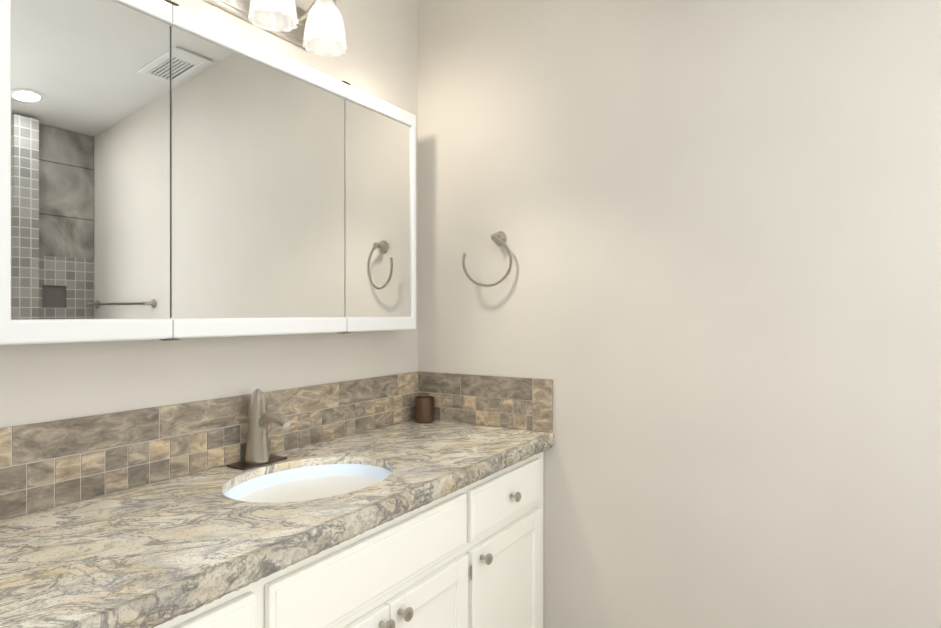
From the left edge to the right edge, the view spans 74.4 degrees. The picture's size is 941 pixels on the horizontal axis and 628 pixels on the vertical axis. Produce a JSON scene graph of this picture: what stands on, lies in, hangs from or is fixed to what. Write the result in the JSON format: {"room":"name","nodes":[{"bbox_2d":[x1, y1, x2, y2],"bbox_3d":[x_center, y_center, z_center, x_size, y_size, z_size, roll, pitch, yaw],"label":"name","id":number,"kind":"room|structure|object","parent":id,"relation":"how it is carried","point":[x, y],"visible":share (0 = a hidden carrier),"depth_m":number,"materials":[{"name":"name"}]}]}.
{"room":"bathroom","nodes":[
{"label":"bathroom","id":0,"kind":"room"},
{"bbox_2d":[0,0,417,427],"bbox_3d":[-1.112,-0.213,1.182,0.120,3.000,3.490,0,0,31],"label":"wall","id":1,"kind":"structure","parent":0,"point":[40,383],"depth_m":1.81,"materials":[{"name":"paint"}]},
{"bbox_2d":[0,0,183,344],"bbox_3d":[-0.860,-0.347,1.373,0.109,0.816,0.367,0,0,31],"label":"upper cabinet","id":2,"kind":"object","parent":1,"relation":"attached to","point":[170,170],"depth_m":1.35,"materials":[{"name":"white"}]},
{"bbox_2d":[184,10,355,337],"bbox_3d":[-0.608,-0.348,1.787,0.109,0.816,0.616,0,0,31],"label":"upper cabinet","id":3,"kind":"object","parent":1,"relation":"attached to","point":[270,136],"depth_m":1.74,"materials":[{"name":"white"}]},
{"bbox_2d":[205,0,346,56],"bbox_3d":[-0.578,-0.908,1.747,0.201,0.185,0.532,0,0,31],"label":"sconce","id":4,"kind":"object","parent":1,"relation":"attached to","point":[317,27],"visible":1,"depth_m":1.85,"materials":[{"name":"white glass"}]},
{"bbox_2d":[0,372,552,519],"bbox_3d":[-0.443,0.331,1.588,0.598,0.189,1.858,0,0,31],"label":"backsplash","id":5,"kind":"structure","parent":1,"relation":"attached to","point":[45,440],"depth_m":1.70,"materials":[{"name":"tile"}]},
{"bbox_2d":[356,88,415,331],"bbox_3d":[-0.351,-0.348,2.210,0.109,0.816,0.385,0,0,31],"label":"upper cabinet","id":6,"kind":"object","parent":1,"relation":"attached to","point":[385,132],"depth_m":2.20,"materials":[{"name":"white"}]},
{"bbox_2d":[418,0,940,627],"bbox_3d":[0.958,-0.214,1.895,2.915,3.000,0.120,0,0,31],"label":"wall","id":7,"kind":"structure","parent":0,"point":[710,304],"depth_m":1.96,"materials":[{"name":"paint"}]},
{"bbox_2d":[462,231,511,286],"bbox_3d":[0.067,-0.207,2.314,0.182,0.212,0.088,0,0,31],"label":"towel ring","id":8,"kind":"object","parent":7,"relation":"attached to","point":[498,238],"visible":1,"depth_m":2.30,"materials":[{"name":"silver metal"}]},
{"bbox_3d":[0.082,1.318,0.458,2.915,0.060,3.490,0,0,31],"label":"floor","id":9,"kind":"structure","parent":0,"visible":0},
{"bbox_2d":[132,441,554,627],"bbox_3d":[-0.426,0.883,1.578,0.601,0.804,1.856,0,0,31],"label":"bathroom vanity","id":10,"kind":"object","parent":9,"relation":"on","point":[412,523],"depth_m":1.57,"materials":[{"name":"white paint"}]},
{"bbox_2d":[0,419,554,627],"bbox_3d":[-0.445,0.454,1.584,0.599,0.055,1.868,0,0,31],"label":"countertop","id":11,"kind":"structure","parent":10,"relation":"on","point":[124,558],"depth_m":1.25,"materials":[{"name":"beige stone"}]},
{"bbox_2d":[240,389,290,464],"bbox_3d":[-0.569,0.317,1.748,0.161,0.207,0.069,0,0,31],"label":"faucet","id":12,"kind":"object","parent":11,"relation":"on","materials":[{"name":"silver metal"}]},
{"bbox_2d":[208,457,403,508],"bbox_3d":[-0.414,0.525,1.628,0.410,0.154,0.523,0,0,31],"label":"sink","id":13,"kind":"object","parent":11,"relation":"in","point":[296,487],"depth_m":1.74,"materials":[{"name":"white ceramic"}]},
{"bbox_2d":[415,396,434,422],"bbox_3d":[-0.180,0.376,2.441,0.078,0.097,0.078,0,0,31],"label":"tumbler","id":14,"kind":"object","parent":11,"relation":"on","point":[424,409],"visible":0.96,"depth_m":2.41,"materials":[{"name":"brown metal"}]}
]}

